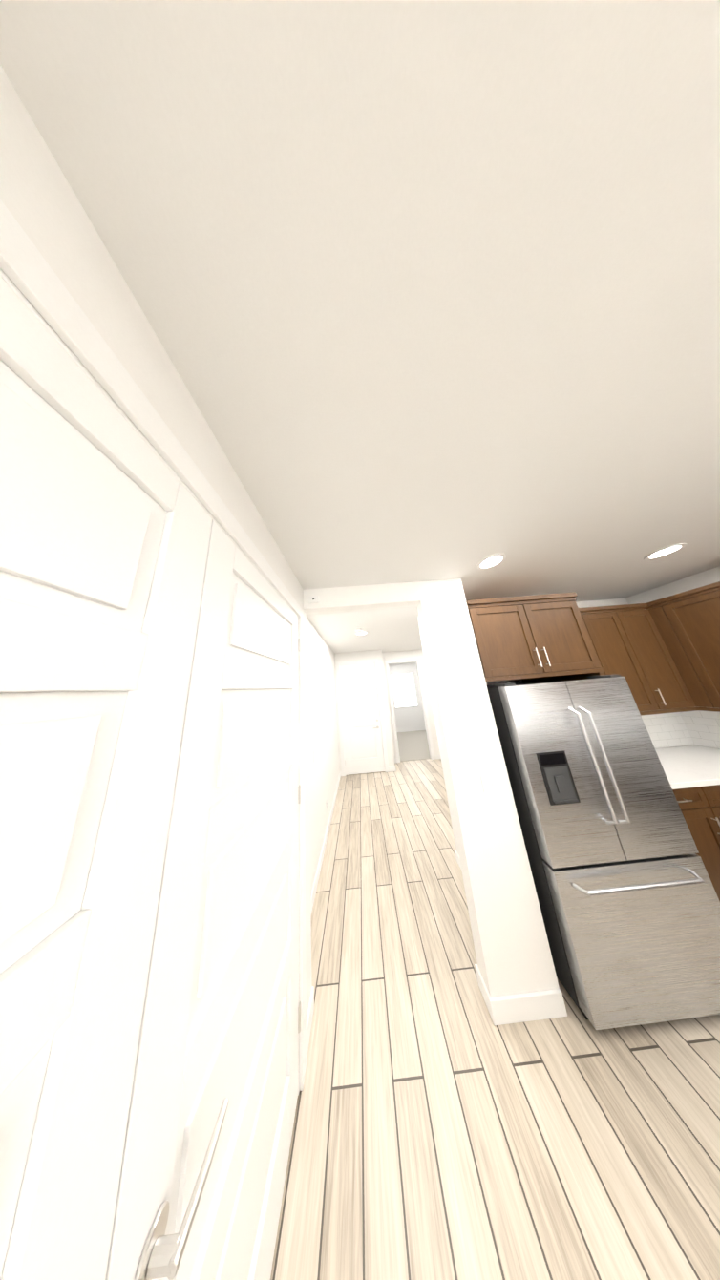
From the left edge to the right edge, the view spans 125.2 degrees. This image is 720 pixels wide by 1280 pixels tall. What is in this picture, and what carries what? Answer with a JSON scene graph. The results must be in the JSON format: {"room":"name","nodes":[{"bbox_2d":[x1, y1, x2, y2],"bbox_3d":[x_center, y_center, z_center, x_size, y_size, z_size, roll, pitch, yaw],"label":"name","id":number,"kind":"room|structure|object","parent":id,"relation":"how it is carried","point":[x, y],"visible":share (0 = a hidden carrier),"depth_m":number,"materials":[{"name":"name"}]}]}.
{"room":"kitchen","nodes":[
{"label":"kitchen","id":0,"kind":"room"},
{"bbox_2d":[0,64,311,1016],"bbox_3d":[-0.494,0.069,-1.833,0.200,2.740,6.800,-4,-14,-1],"label":"wall","id":1,"kind":"structure","parent":0,"point":[38,199],"depth_m":0.38,"materials":[{"name":"paint"}]},
{"bbox_2d":[0,276,211,1279],"bbox_3d":[-0.377,0.646,-0.117,0.099,2.425,0.906,-4,-14,-1],"label":"closet door","id":2,"kind":"structure","parent":1,"relation":"in","point":[105,522],"depth_m":0.28,"materials":[{"name":"paint"}]},
{"bbox_2d":[0,199,306,1095],"bbox_3d":[-0.481,0.737,0.329,0.216,2.510,1.940,-4,-14,-1],"label":"trim","id":3,"kind":"structure","parent":1,"relation":"attached to","point":[32,282],"depth_m":0.39,"materials":[{"name":"paint"}]},
{"bbox_2d":[104,520,300,1279],"bbox_3d":[-0.378,0.871,0.765,0.099,2.425,0.906,-4,-14,-1],"label":"closet door","id":4,"kind":"structure","parent":1,"relation":"in","point":[212,1110],"depth_m":0.54,"materials":[{"name":"paint"}]},
{"bbox_2d":[307,618,339,896],"bbox_3d":[-0.603,1.308,3.005,0.120,2.740,3.190,-4,-14,-1],"label":"wall","id":5,"kind":"structure","parent":0,"point":[324,744],"depth_m":2.53,"materials":[{"name":"paint"}]},
{"bbox_2d":[310,771,341,912],"bbox_3d":[-0.420,2.565,2.624,0.030,0.095,3.070,-4,-14,-1],"label":"baseboard","id":6,"kind":"structure","parent":5,"relation":"attached to","point":[313,892],"depth_m":2.13,"materials":[{"name":"paint"}]},
{"bbox_2d":[0,0,719,653],"bbox_3d":[1.498,-0.645,1.798,5.400,0.100,13.720,-4,-14,-1],"label":"ceiling","id":7,"kind":"structure","parent":0,"point":[424,290],"depth_m":0.41,"materials":[{"name":"paint"}]},
{"bbox_2d":[355,628,362,632],"bbox_3d":[-0.013,-0.146,2.969,0.130,0.042,0.130,-4,-14,-1],"label":"smoke detector","id":8,"kind":"object","parent":7,"relation":"attached to","point":[359,630],"visible":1,"depth_m":2.93,"materials":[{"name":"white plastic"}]},
{"bbox_2d":[355,630,367,635],"bbox_3d":[0.025,-0.113,3.188,0.214,0.006,0.214,-4,-14,-1],"label":"recessed light","id":9,"kind":"object","parent":7,"relation":"in","point":[362,633],"visible":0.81,"depth_m":3.20,"materials":[{"name":"paint"}]},
{"bbox_2d":[477,553,505,569],"bbox_3d":[1.054,-0.627,1.504,0.194,0.006,0.194,-4,-14,-1],"label":"recessed light","id":10,"kind":"object","parent":7,"relation":"in","point":[492,561],"visible":1,"depth_m":1.50,"materials":[{"name":"paint"}]},
{"bbox_2d":[643,543,686,560],"bbox_3d":[2.549,-0.737,1.566,0.194,0.006,0.194,-4,-14,-1],"label":"recessed light","id":11,"kind":"object","parent":7,"relation":"in","point":[664,551],"visible":1,"depth_m":1.56,"materials":[{"name":"paint"}]},
{"bbox_2d":[303,581,420,614],"bbox_3d":[0.015,-0.388,1.730,1.040,0.190,0.120,-4,-14,-1],"label":"header beam","id":12,"kind":"structure","parent":0,"point":[346,598],"depth_m":1.68,"materials":[{"name":"paint"}]},
{"bbox_2d":[308,595,318,603],"bbox_3d":[-0.408,-0.358,1.646,0.090,0.060,0.027,-4,-14,-1],"label":"sensor","id":13,"kind":"object","parent":12,"relation":"attached to","point":[313,599],"visible":1,"depth_m":1.64,"materials":[{"name":"white plastic"}]},
{"bbox_2d":[334,650,394,771],"bbox_3d":[0.063,1.635,4.508,1.220,2.740,0.120,-4,-14,-1],"label":"wall","id":14,"kind":"structure","parent":0,"point":[358,656],"depth_m":4.57,"materials":[{"name":"paint"}]},
{"bbox_2d":[339,662,384,775],"bbox_3d":[0.015,1.764,4.410,0.886,2.425,0.105,-4,-14,-1],"label":"door","id":15,"kind":"structure","parent":14,"relation":"in","point":[362,738],"depth_m":4.39,"materials":[{"name":"paint"}]},
{"bbox_2d":[335,658,389,776],"bbox_3d":[0.022,1.745,4.471,1.040,2.515,0.136,-4,-14,-1],"label":"door frame","id":16,"kind":"structure","parent":14,"relation":"attached to","point":[341,725],"depth_m":4.42,"materials":[{"name":"paint"}]},
{"bbox_2d":[388,661,425,732],"bbox_3d":[1.617,2.333,7.769,2.130,2.740,0.120,-4,-14,-1],"label":"wall","id":17,"kind":"structure","parent":0,"point":[409,719],"depth_m":7.55,"materials":[{"name":"paint"}]},
{"bbox_2d":[390,672,418,708],"bbox_3d":[1.833,2.085,7.799,0.960,1.360,0.085,-4,-14,-1],"label":"bedroom window","id":18,"kind":"structure","parent":17,"relation":"in","point":[403,690],"depth_m":7.80,"materials":[{"name":"glass"}]},
{"bbox_2d":[381,649,440,762],"bbox_3d":[1.667,1.576,4.809,2.320,2.740,0.430,-4,-14,-1],"label":"wall","id":19,"kind":"structure","parent":0,"point":[401,655],"depth_m":4.99,"materials":[{"name":"paint"}]},
{"bbox_2d":[385,657,435,762],"bbox_3d":[1.267,1.756,4.914,0.940,2.510,0.136,-4,-14,-1],"label":"door frame","id":20,"kind":"structure","parent":19,"relation":"attached to","point":[425,711],"depth_m":4.88,"materials":[{"name":"paint"}]},
{"bbox_2d":[417,578,559,997],"bbox_3d":[0.835,0.874,1.772,0.400,2.740,0.820,-4,-14,-1],"label":"wall","id":21,"kind":"structure","parent":0,"point":[513,951],"depth_m":1.28,"materials":[{"name":"paint"}]},
{"bbox_2d":[454,851,461,868],"bbox_3d":[1.016,2.172,1.550,0.013,0.095,0.790,-4,-14,-1],"label":"baseboard","id":22,"kind":"structure","parent":21,"relation":"attached to","point":[456,855],"depth_m":1.92,"materials":[{"name":"paint"}]},
{"bbox_2d":[474,964,487,992],"bbox_3d":[0.867,2.088,1.172,0.273,0.095,0.016,-4,-14,-1],"label":"baseboard","id":23,"kind":"structure","parent":21,"relation":"attached to","point":[481,985],"depth_m":1.13,"materials":[{"name":"paint"}]},
{"bbox_2d":[484,988,566,1025],"bbox_3d":[0.936,2.050,1.045,0.413,0.095,0.016,-4,-14,-1],"label":"baseboard","id":24,"kind":"structure","parent":21,"relation":"attached to","point":[525,1007],"depth_m":1.04,"materials":[{"name":"paint"}]},
{"bbox_2d":[270,758,719,1279],"bbox_3d":[1.728,2.099,1.101,5.400,0.100,13.720,-4,-14,-1],"label":"floor","id":25,"kind":"structure","parent":0,"point":[444,1127],"depth_m":0.82,"materials":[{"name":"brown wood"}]},
{"bbox_2d":[396,730,430,761],"bbox_3d":[1.740,3.285,6.000,2.150,0.012,2.840,-4,-14,-1],"label":"carpet floor","id":26,"kind":"structure","parent":25,"relation":"on","point":[412,745],"depth_m":5.64,"materials":[{"name":"beige carpet"}]},
{"bbox_2d":[486,674,719,1029],"bbox_3d":[1.592,1.256,1.575,0.910,1.783,0.956,-4,-14,-1],"label":"refrigerator","id":27,"kind":"object","parent":25,"relation":"on","point":[628,901],"visible":0.96,"depth_m":1.14,"materials":[{"name":"silver metal"}]},
{"bbox_2d":[671,784,719,901],"bbox_3d":[2.676,1.658,1.666,1.093,0.874,0.641,-4,-14,-1],"label":"base cabinet","id":28,"kind":"object","parent":25,"relation":"on","point":[699,807],"visible":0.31,"depth_m":1.44,"materials":[{"name":"brown wood"}]},
{"bbox_3d":[2.179,1.009,-1.051,2.096,0.874,0.676,-4,-14,-1],"label":"base cabinet","id":29,"kind":"object","parent":25,"relation":"on","visible":0},
{"bbox_2d":[654,744,719,789],"bbox_3d":[2.937,1.188,1.773,1.717,0.040,0.650,-4,-14,-1],"label":"countertop","id":30,"kind":"structure","parent":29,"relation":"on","point":[692,765],"depth_m":1.68,"materials":[{"name":"stone"}]},
{"bbox_2d":[417,598,692,855],"bbox_3d":[2.394,0.868,2.261,2.970,2.740,0.120,-4,-14,-1],"label":"wall","id":31,"kind":"structure","parent":0,"point":[600,602],"depth_m":2.36,"materials":[{"name":"paint"}]},
{"bbox_2d":[465,591,604,681],"bbox_3d":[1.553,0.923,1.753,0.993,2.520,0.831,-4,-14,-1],"label":"upper cabinet","id":32,"kind":"object","parent":31,"relation":"attached to","point":[540,638],"visible":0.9,"depth_m":1.61,"materials":[{"name":"brown wood"}]},
{"bbox_2d":[579,607,670,713],"bbox_3d":[2.576,0.251,2.175,0.931,1.100,0.348,-4,-14,-1],"label":"upper cabinet","id":33,"kind":"object","parent":31,"relation":"attached to","point":[628,643],"depth_m":2.02,"materials":[{"name":"brown wood"}]},
{"bbox_2d":[624,603,696,710],"bbox_3d":[3.136,0.207,2.187,0.442,1.100,0.348,-4,-14,-1],"label":"upper cabinet","id":34,"kind":"object","parent":31,"relation":"attached to","point":[671,683],"depth_m":2.01,"materials":[{"name":"brown wood"}]},
{"bbox_2d":[641,709,694,748],"bbox_3d":[2.912,1.026,2.156,1.710,0.462,0.008,-4,-14,-1],"label":"tile backsplash","id":35,"kind":"structure","parent":31,"relation":"attached to","point":[664,729],"depth_m":2.15,"materials":[{"name":"white tile"}]},
{"bbox_2d":[625,566,719,748],"bbox_3d":[3.821,-0.183,-1.400,0.120,2.740,7.500,-4,-14,-1],"label":"wall","id":36,"kind":"structure","parent":0,"point":[700,579],"depth_m":2.14,"materials":[{"name":"paint"}]},
{"bbox_2d":[645,585,719,711],"bbox_3d":[3.535,0.061,1.745,0.348,1.100,0.618,-4,-14,-1],"label":"upper cabinet","id":37,"kind":"object","parent":36,"relation":"attached to","point":[686,623],"depth_m":1.87,"materials":[{"name":"brown wood"}]},
{"bbox_2d":[679,706,719,748],"bbox_3d":[3.769,0.442,0.267,0.008,0.560,3.960,-4,-14,-1],"label":"tile backsplash","id":38,"kind":"structure","parent":36,"relation":"attached to","point":[700,727],"depth_m":2.05,"materials":[{"name":"white tile"}]}
]}

